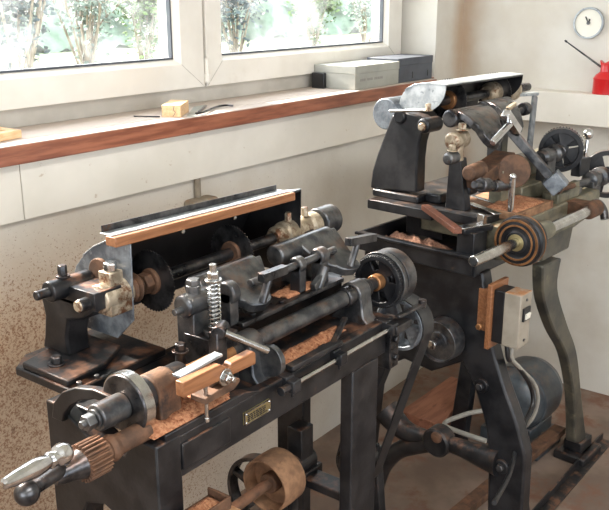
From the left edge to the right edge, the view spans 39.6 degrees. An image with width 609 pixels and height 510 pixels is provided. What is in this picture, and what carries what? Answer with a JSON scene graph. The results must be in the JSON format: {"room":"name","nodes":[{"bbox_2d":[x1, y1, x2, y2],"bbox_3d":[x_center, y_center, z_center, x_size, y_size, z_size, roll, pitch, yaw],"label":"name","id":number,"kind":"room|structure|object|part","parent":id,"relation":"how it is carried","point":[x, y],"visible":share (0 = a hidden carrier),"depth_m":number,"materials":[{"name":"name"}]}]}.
{"room":"metal workshop","nodes":[
{"label":"metal workshop","id":0,"kind":"room"},
{"bbox_2d":[0,0,463,509],"bbox_3d":[-1.022,-0.239,1.458,0.270,2.600,5.516,12,21,35],"label":"wall","id":1,"kind":"structure","parent":0,"point":[31,250],"depth_m":2.28,"materials":[{"name":"paint"}]},
{"bbox_2d":[0,165,23,225],"bbox_3d":[-1.016,0.021,1.294,0.020,0.127,1.349,12,21,35],"label":"trim","id":2,"kind":"structure","parent":1,"relation":"attached to","point":[11,203],"depth_m":1.78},
{"bbox_2d":[0,0,401,127],"bbox_3d":[-0.422,-0.846,2.164,0.094,0.935,2.604,12,21,35],"label":"window","id":3,"kind":"structure","parent":1,"relation":"in","point":[192,66],"depth_m":2.32,"materials":[{"name":"white plastic"}]},
{"bbox_3d":[-0.743,-0.724,1.758,0.070,0.850,1.437,12,21,35],"label":"sash","id":4,"kind":"part","parent":3,"relation":"part of","materials":[{"name":"white plastic"}]},
{"bbox_3d":[-0.436,-0.849,2.173,0.060,0.935,2.604,12,21,35],"label":"frame","id":5,"kind":"part","parent":3,"relation":"part of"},
{"bbox_3d":[0.017,-1.022,2.726,0.070,0.850,1.077,12,21,35],"label":"sash","id":6,"kind":"part","parent":3,"relation":"part of","materials":[{"name":"white plastic"}]},
{"bbox_2d":[184,178,217,205],"bbox_3d":[-0.274,-0.143,2.252,0.050,0.124,0.095,12,21,35],"label":"wall fitting","id":7,"kind":"object","parent":1,"relation":"attached to","point":[198,198],"visible":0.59,"depth_m":2.24,"materials":[{"name":"metal"}]},
{"bbox_2d":[19,100,386,219],"bbox_3d":[-0.003,-0.376,2.585,0.020,0.127,2.025,12,21,35],"label":"wall panel","id":8,"kind":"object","parent":1,"relation":"attached to","point":[54,185],"depth_m":2.16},
{"bbox_2d":[0,76,436,167],"bbox_3d":[-0.366,-0.366,2.265,0.288,0.042,2.603,12,21,35],"label":"windowsill","id":9,"kind":"structure","parent":1,"relation":"attached to","point":[40,142],"depth_m":2.11,"materials":[{"name":"red wood"}]},
{"bbox_2d":[0,127,21,141],"bbox_3d":[-0.700,-0.254,1.799,0.164,0.018,0.149,12,21,35],"label":"wooden block","id":10,"kind":"object","parent":9,"relation":"on","point":[6,134],"visible":1,"depth_m":1.80,"materials":[{"name":"brown wood"}]},
{"bbox_2d":[162,100,188,116],"bbox_3d":[-0.333,-0.379,2.184,0.050,0.030,0.121,1,17,2],"label":"wood block","id":11,"kind":"object","parent":9,"relation":"on","point":[172,108],"visible":1,"depth_m":2.13,"materials":[{"name":"brown wood"}]},
{"bbox_2d":[186,105,203,116],"bbox_3d":[-0.290,-0.386,2.254,0.028,0.001,0.244,0,17,0],"label":"sheet","id":12,"kind":"object","parent":9,"relation":"on","point":[191,113],"visible":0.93,"depth_m":2.23,"materials":[{"name":"white paper"}]},
{"bbox_2d":[195,104,232,114],"bbox_3d":[-0.247,-0.388,2.245,0.032,0.006,0.184,8,19,23],"label":"key","id":13,"kind":"object","parent":9,"relation":"on","point":[222,105],"visible":1,"depth_m":2.26,"materials":[{"name":"metal"}]},
{"bbox_2d":[312,72,325,88],"bbox_3d":[0.048,-0.577,2.793,0.050,0.050,0.015,12,21,35],"label":"box","id":14,"kind":"object","parent":9,"relation":"on","point":[318,79],"visible":1,"depth_m":2.78,"materials":[{"name":"plastic"}]},
{"bbox_2d":[314,59,398,89],"bbox_3d":[0.180,-0.615,2.872,0.165,0.076,0.276,12,21,35],"label":"storage box","id":15,"kind":"object","parent":9,"relation":"on","point":[359,74],"visible":1,"depth_m":2.79,"materials":[{"name":"grey cardboard"}]},
{"bbox_3d":[0.180,-0.639,2.864,0.165,0.026,0.276,12,21,35],"label":"lid","id":16,"kind":"part","parent":15,"relation":"part of","materials":[{"name":"grey cardboard"}]},
{"bbox_2d":[367,54,432,82],"bbox_3d":[0.348,-0.679,3.066,0.134,0.084,0.244,12,21,35],"label":"storage box","id":17,"kind":"object","parent":9,"relation":"on","point":[412,67],"visible":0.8,"depth_m":3.02,"materials":[{"name":"grey cardboard"}]},
{"bbox_3d":[0.348,-0.706,3.058,0.133,0.026,0.244,12,21,35],"label":"lid","id":18,"kind":"part","parent":17,"relation":"part of","materials":[{"name":"grey cardboard"}]},
{"bbox_2d":[240,362,608,509],"bbox_3d":[0.650,1.466,0.540,4.661,0.120,5.716,12,21,35],"label":"floor","id":19,"kind":"structure","parent":0,"point":[425,481],"depth_m":2.79,"materials":[{"name":"wood"}]},
{"bbox_2d":[0,185,426,509],"bbox_3d":[-0.189,0.471,1.652,0.490,1.128,1.092,12,21,35],"label":"machine","id":20,"kind":"object","parent":19,"relation":"on","point":[234,335],"visible":0.99,"depth_m":1.51,"materials":[{"name":"black paint"}]},
{"bbox_3d":[-0.342,0.272,1.075,0.032,0.038,0.123,9,19,26],"label":"crank handle","id":21,"kind":"part","parent":20,"relation":"part of","materials":[{"name":"metal"}]},
{"bbox_3d":[-0.339,0.297,1.110,0.025,0.035,0.088,3,17,10],"label":"crank arm","id":22,"kind":"part","parent":20,"relation":"part of","materials":[{"name":"metal"}]},
{"bbox_2d":[99,269,122,286],"bbox_3d":[-0.336,0.038,1.465,0.030,0.025,0.030,12,21,35],"label":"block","id":23,"kind":"object","parent":20,"relation":"on","point":[107,277],"depth_m":1.45,"materials":[{"name":"metal"}]},
{"bbox_2d":[141,268,160,293],"bbox_3d":[-0.279,0.047,1.547,0.049,0.049,0.016,12,21,35],"label":"nut","id":24,"kind":"object","parent":20,"relation":"in","point":[153,275],"depth_m":1.53,"materials":[{"name":"metal"}]},
{"bbox_3d":[-0.279,0.047,1.547,0.117,0.117,0.002,12,21,35],"label":"saw blade","id":25,"kind":"part","parent":20,"relation":"part of","materials":[{"name":"metal"}]},
{"bbox_2d":[149,392,229,439],"bbox_3d":[-0.204,0.230,1.356,0.114,0.016,0.210,12,21,35],"label":"pile","id":26,"kind":"object","parent":20,"relation":"on","point":[190,409],"visible":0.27,"depth_m":1.31,"materials":[{"name":"brown wood"}]},
{"bbox_3d":[-0.163,0.168,1.295,0.017,0.008,0.093,12,21,35],"label":"steel blade","id":27,"kind":"part","parent":20,"relation":"part of","materials":[{"name":"silver metal"}]},
{"bbox_2d":[188,497,218,509],"bbox_3d":[-0.161,0.395,1.316,0.036,0.010,0.072,12,21,35],"label":"pile","id":28,"kind":"object","parent":20,"relation":"on","point":[206,503],"visible":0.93,"depth_m":1.32,"materials":[{"name":"brown wood"}]},
{"bbox_2d":[185,487,231,509],"bbox_3d":[-0.161,0.397,1.317,0.050,0.022,0.087,12,21,35],"label":"tray","id":29,"kind":"object","parent":20,"relation":"on","point":[224,499],"depth_m":1.34,"materials":[{"name":"wood"}]},
{"bbox_3d":[-0.159,0.172,1.448,0.065,0.110,0.065,12,21,35],"label":"spring seat","id":30,"kind":"part","parent":20,"relation":"part of","materials":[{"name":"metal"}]},
{"bbox_3d":[-0.146,0.059,1.540,0.043,0.086,0.164,12,21,35],"label":"tool arm","id":31,"kind":"part","parent":20,"relation":"part of","materials":[{"name":"grey metal"}]},
{"bbox_2d":[221,241,240,262],"bbox_3d":[-0.147,-0.004,1.715,0.049,0.049,0.016,12,21,35],"label":"washer","id":32,"kind":"object","parent":20,"relation":"in","point":[233,248],"depth_m":1.70,"materials":[{"name":"wood"}]},
{"bbox_3d":[-0.147,-0.005,1.715,0.117,0.117,0.002,12,21,35],"label":"saw blade","id":33,"kind":"part","parent":20,"relation":"part of","materials":[{"name":"metal"}]},
{"bbox_3d":[-0.098,0.143,1.395,0.087,0.059,0.012,-9,19,-26],"label":"lever rod","id":34,"kind":"part","parent":20,"relation":"part of","materials":[{"name":"metal"}]},
{"bbox_3d":[-0.081,0.265,1.431,0.004,0.022,0.068,12,21,35],"label":"name plate","id":35,"kind":"part","parent":20,"relation":"part of","materials":[{"name":"gold metal"}]},
{"bbox_3d":[-0.069,0.064,1.493,0.015,0.045,0.032,12,21,35],"label":"clamp handle","id":36,"kind":"part","parent":20,"relation":"part of","materials":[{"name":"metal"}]},
{"bbox_3d":[-0.060,0.184,1.463,0.061,0.063,0.012,12,21,35],"label":"lever plate","id":37,"kind":"part","parent":20,"relation":"part of","materials":[{"name":"grey metal"}]},
{"bbox_3d":[-0.070,0.075,1.644,0.140,0.009,0.315,12,21,35],"label":"carriage plate","id":38,"kind":"part","parent":20,"relation":"part of","materials":[{"name":"metal"}]},
{"bbox_3d":[-0.033,0.233,1.466,0.017,0.017,0.029,12,21,35],"label":"rod knob","id":39,"kind":"part","parent":20,"relation":"part of","materials":[{"name":"black metal"}]},
{"bbox_2d":[271,281,310,298],"bbox_3d":[-0.021,0.064,1.651,0.048,0.008,0.108,12,21,35],"label":"pile","id":40,"kind":"object","parent":20,"relation":"on","point":[286,293],"visible":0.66,"depth_m":1.62,"materials":[{"name":"brown wood"}]},
{"bbox_3d":[-0.018,0.021,1.620,0.015,0.015,0.265,12,21,35],"label":"cross rod","id":41,"kind":"part","parent":20,"relation":"part of","materials":[{"name":"grey metal"}]},
{"bbox_3d":[-0.023,0.549,1.978,0.102,0.787,0.060,12,21,35],"label":"leg","id":42,"kind":"part","parent":20,"relation":"part of","materials":[{"name":"black metal"}]},
{"bbox_3d":[-0.005,0.002,1.720,0.043,0.088,0.181,12,21,35],"label":"tool arm","id":43,"kind":"part","parent":20,"relation":"part of","materials":[{"name":"grey metal"}]},
{"bbox_2d":[283,326,345,363],"bbox_3d":[0.009,0.166,1.621,0.042,0.016,0.210,12,21,35],"label":"pile","id":44,"kind":"object","parent":20,"relation":"on","point":[312,343],"visible":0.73,"depth_m":1.61,"materials":[{"name":"brown wood"}]},
{"bbox_3d":[0.071,0.192,1.599,0.013,0.013,0.362,12,21,35],"label":"guide rod","id":45,"kind":"part","parent":20,"relation":"part of","materials":[{"name":"metal"}]},
{"bbox_3d":[0.100,0.001,1.719,0.015,0.049,0.036,12,21,35],"label":"clamp handle","id":46,"kind":"part","parent":20,"relation":"part of","materials":[{"name":"metal"}]},
{"bbox_3d":[0.114,0.595,1.830,0.057,0.787,0.125,12,21,35],"label":"leg","id":47,"kind":"part","parent":20,"relation":"part of","materials":[{"name":"black metal"}]},
{"bbox_2d":[336,293,433,476],"bbox_3d":[0.183,0.327,1.990,0.229,0.514,0.046,12,21,35],"label":"belt","id":48,"kind":"object","parent":20,"relation":"attached to","point":[425,314],"visible":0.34,"depth_m":1.92,"materials":[{"name":"black leather"}]},
{"bbox_2d":[337,443,385,509],"bbox_3d":[0.146,0.673,2.152,0.160,0.448,0.160,12,21,35],"label":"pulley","id":49,"kind":"object","parent":19,"relation":"on","point":[379,493],"visible":0.07,"depth_m":2.14,"materials":[{"name":"metal"}]},
{"bbox_2d":[403,377,457,428],"bbox_3d":[0.510,0.569,3.081,0.163,0.100,0.368,12,21,35],"label":"plinth","id":50,"kind":"object","parent":19,"relation":"on","point":[436,405],"visible":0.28,"depth_m":3.01,"materials":[{"name":"brown wood"}]},
{"bbox_2d":[355,72,608,509],"bbox_3d":[0.572,0.141,2.465,0.627,1.279,1.020,14,22,39],"label":"machine","id":51,"kind":"object","parent":19,"relation":"on","point":[474,315],"visible":0.97,"depth_m":2.24,"materials":[{"name":"black metal"}]},
{"bbox_3d":[0.287,0.614,2.432,0.251,0.309,0.056,14,22,39],"label":"brace arm","id":52,"kind":"part","parent":51,"relation":"part of","materials":[{"name":"black paint"}]},
{"bbox_2d":[385,231,451,249],"bbox_3d":[0.283,-0.039,2.289,0.200,0.037,0.128,14,22,39],"label":"pile","id":53,"kind":"object","parent":51,"relation":"on","point":[396,234],"visible":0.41,"depth_m":2.27,"materials":[{"name":"brown wood"}]},
{"bbox_2d":[421,204,461,233],"bbox_3d":[0.339,-0.091,2.105,0.020,0.018,0.226,-4,17,-12],"label":"wooden stick","id":54,"kind":"object","parent":51,"relation":"on","point":[439,217],"visible":1,"depth_m":2.08,"materials":[{"name":"red wood"}]},
{"bbox_3d":[0.383,0.421,2.302,0.601,0.840,0.045,14,22,39],"label":"frame","id":55,"kind":"part","parent":51,"relation":"part of","materials":[{"name":"black metal"}]},
{"bbox_2d":[441,90,456,109],"bbox_3d":[0.399,-0.429,2.336,0.052,0.052,0.022,14,22,39],"label":"washer","id":56,"kind":"object","parent":51,"relation":"in","point":[451,95],"depth_m":2.32,"materials":[{"name":"brown metal"}]},
{"bbox_3d":[0.399,-0.429,2.336,0.116,0.116,0.002,14,22,39],"label":"saw blade","id":57,"kind":"part","parent":51,"relation":"part of","materials":[{"name":"metal"}]},
{"bbox_3d":[0.417,-0.192,2.220,0.061,0.136,0.071,14,22,39],"label":"bearing post","id":58,"kind":"part","parent":51,"relation":"part of","materials":[{"name":"black metal"}]},
{"bbox_3d":[0.408,-0.354,2.151,0.044,0.044,0.149,14,22,39],"label":"tool arm","id":59,"kind":"part","parent":51,"relation":"part of","materials":[{"name":"metal"}]},
{"bbox_3d":[0.554,0.250,2.827,0.100,0.860,0.040,14,22,39],"label":"leg","id":60,"kind":"part","parent":51,"relation":"part of","materials":[{"name":"black metal"}]},
{"bbox_3d":[0.566,0.548,2.774,0.170,0.016,0.207,14,22,39],"label":"treadle rod","id":61,"kind":"part","parent":51,"relation":"part of","materials":[{"name":"white metal"}]},
{"bbox_3d":[0.564,-0.484,2.516,0.116,0.116,0.002,14,22,39],"label":"saw blade","id":62,"kind":"part","parent":51,"relation":"part of","materials":[{"name":"metal"}]},
{"bbox_3d":[0.519,-0.406,2.299,0.040,0.040,0.142,14,22,39],"label":"tool arm","id":63,"kind":"part","parent":51,"relation":"part of","materials":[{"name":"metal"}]},
{"bbox_3d":[0.508,-0.361,2.220,0.016,0.031,0.358,14,22,39],"label":"cross rod","id":64,"kind":"part","parent":51,"relation":"part of","materials":[{"name":"grey metal"}]},
{"bbox_3d":[0.479,-0.297,2.055,0.079,0.056,0.018,-14,22,-39],"label":"clamp handle","id":65,"kind":"part","parent":51,"relation":"part of","materials":[{"name":"metal"}]},
{"bbox_2d":[491,346,534,505],"bbox_3d":[0.504,0.385,2.088,0.062,0.308,0.494,8,19,23],"label":"cable","id":66,"kind":"object","parent":51,"relation":"hanging from","point":[499,493],"visible":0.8,"depth_m":2.12,"materials":[{"name":"black plastic"}]},
{"bbox_2d":[487,195,543,212],"bbox_3d":[0.562,-0.142,2.263,0.108,0.008,0.174,14,22,39],"label":"pile","id":67,"kind":"object","parent":51,"relation":"on","point":[521,203],"visible":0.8,"depth_m":2.24,"materials":[{"name":"brown wood"}]},
{"bbox_2d":[510,348,539,426],"bbox_3d":[0.598,0.376,2.290,0.064,0.409,0.319,7,18,21],"label":"cable","id":68,"kind":"object","parent":51,"relation":"hanging from","point":[514,361],"visible":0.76,"depth_m":2.35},
{"bbox_3d":[0.539,0.143,2.054,0.006,0.034,0.034,14,22,39],"label":"switch frame","id":69,"kind":"part","parent":51,"relation":"part of","materials":[{"name":"black plastic"}]},
{"bbox_3d":[0.849,-0.336,2.540,0.033,0.089,0.033,14,22,39],"label":"ball knob","id":70,"kind":"part","parent":51,"relation":"part of","materials":[{"name":"metal"}]},
{"bbox_3d":[0.827,-0.126,2.379,0.073,0.065,0.036,-9,19,-26],"label":"hook lever","id":71,"kind":"part","parent":51,"relation":"part of","materials":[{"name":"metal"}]},
{"bbox_2d":[480,356,562,460],"bbox_3d":[0.741,0.516,2.911,0.224,0.302,0.290,14,22,39],"label":"motor","id":72,"kind":"object","parent":19,"relation":"on","point":[546,377],"visible":0.3,"depth_m":2.84,"materials":[{"name":"blue paint"}]},
{"bbox_2d":[532,432,608,509],"bbox_3d":[0.819,0.732,2.670,0.041,0.030,0.790,13,21,36],"label":"rail","id":73,"kind":"object","parent":19,"relation":"on","point":[575,473],"visible":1,"depth_m":2.70,"materials":[{"name":"black paint"}]},
{"bbox_2d":[457,0,608,395],"bbox_3d":[2.345,-0.474,2.220,4.161,2.600,0.200,12,21,35],"label":"wall","id":74,"kind":"structure","parent":0,"point":[525,37],"depth_m":3.23,"materials":[{"name":"paint"}]},
{"bbox_2d":[478,88,608,127],"bbox_3d":[1.469,-0.431,2.737,2.141,0.112,0.081,12,21,35],"label":"trim","id":75,"kind":"structure","parent":74,"relation":"attached to","point":[582,108],"depth_m":3.06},
{"bbox_2d":[564,40,608,94],"bbox_3d":[1.026,-0.670,3.012,0.211,0.184,0.079,12,21,35],"label":"can","id":76,"kind":"object","parent":75,"relation":"on","point":[600,86],"visible":1,"depth_m":2.98,"materials":[{"name":"red metal"}]},
{"bbox_3d":[0.997,-0.713,3.010,0.136,0.089,0.008,11,20,32],"label":"spout","id":77,"kind":"part","parent":76,"relation":"part of","materials":[{"name":"grey metal"}]},
{"bbox_2d":[573,7,604,38],"bbox_3d":[1.014,-0.828,3.014,0.109,0.109,0.016,12,21,35],"label":"clock","id":78,"kind":"object","parent":74,"relation":"attached to","point":[589,22],"visible":1,"depth_m":3.01,"materials":[{"name":"white plastic"}]},
{"label":"outside","id":79,"kind":"structure","parent":0,"visible":0},
{"bbox_2d":[0,28,370,70],"bbox_3d":[-11.464,-4.843,19.276,37.839,0.320,42.000,12,21,35],"label":"ground","id":80,"kind":"structure","parent":79,"point":[65,57],"depth_m":14.54,"materials":[{"name":"green plant"}]},
{"bbox_2d":[0,0,55,69],"bbox_3d":[-2.650,-2.184,7.543,1.045,1.509,1.192,12,21,35],"label":"bush","id":81,"kind":"object","parent":80,"relation":"on","point":[21,7],"visible":0.91,"depth_m":7.61,"materials":[{"name":"green plant"}]},
{"bbox_2d":[41,0,139,64],"bbox_3d":[-2.341,-2.604,9.139,1.226,1.378,1.225,-4,18,-14],"label":"bush","id":82,"kind":"object","parent":80,"relation":"on","point":[86,53],"visible":0.93,"depth_m":9.15,"materials":[{"name":"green plant"}]},
{"bbox_2d":[107,0,159,59],"bbox_3d":[-1.951,-3.028,10.512,1.022,1.380,1.234,3,17,11],"label":"bush","id":83,"kind":"object","parent":80,"relation":"on","point":[147,9],"visible":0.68,"depth_m":10.42,"materials":[{"name":"green plant"}]},
{"bbox_3d":[-1.963,-2.956,10.500,0.608,1.250,0.904,4,18,14],"label":"stem","id":84,"kind":"part","parent":83,"relation":"part of","materials":[{"name":"plant"}]},
{"bbox_2d":[0,0,371,55],"bbox_3d":[-3.008,-6.562,19.697,6.720,3.248,33.600,12,21,35],"label":"outdoor background","id":85,"kind":"object","parent":80,"relation":"on","point":[277,21],"visible":0.2,"depth_m":17.47,"materials":[{"name":"green plant"}]},
{"bbox_2d":[220,0,268,52],"bbox_3d":[-1.001,-3.358,11.615,1.197,1.362,1.119,12,21,35],"label":"bush","id":86,"kind":"object","parent":80,"relation":"on","point":[227,5],"visible":0.76,"depth_m":11.61,"materials":[{"name":"green plant"}]},
{"bbox_3d":[-0.999,-3.299,11.623,0.937,1.245,0.754,12,21,35],"label":"stem","id":87,"kind":"part","parent":86,"relation":"part of","materials":[{"name":"plant"}]},
{"bbox_2d":[286,0,342,45],"bbox_3d":[0.169,-4.004,13.517,0.934,1.475,1.077,12,21,35],"label":"bush","id":88,"kind":"object","parent":80,"relation":"on","point":[311,7],"visible":0.98,"depth_m":13.48,"materials":[{"name":"green plant"}]},
{"bbox_3d":[0.218,-3.903,13.550,0.624,1.263,0.577,-11,20,-32],"label":"stem","id":89,"kind":"part","parent":88,"relation":"part of","materials":[{"name":"plant"}]},
{"bbox_2d":[341,0,371,42],"bbox_3d":[1.124,-4.409,15.564,1.190,1.050,1.048,12,21,35],"label":"bush","id":90,"kind":"object","parent":80,"relation":"on","point":[360,10],"visible":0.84,"depth_m":15.52,"materials":[{"name":"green plant"}]},
{"bbox_3d":[1.063,-4.327,15.521,0.839,0.919,0.567,12,21,35],"label":"stem","id":91,"kind":"part","parent":90,"relation":"part of","materials":[{"name":"green plant"}]}
]}

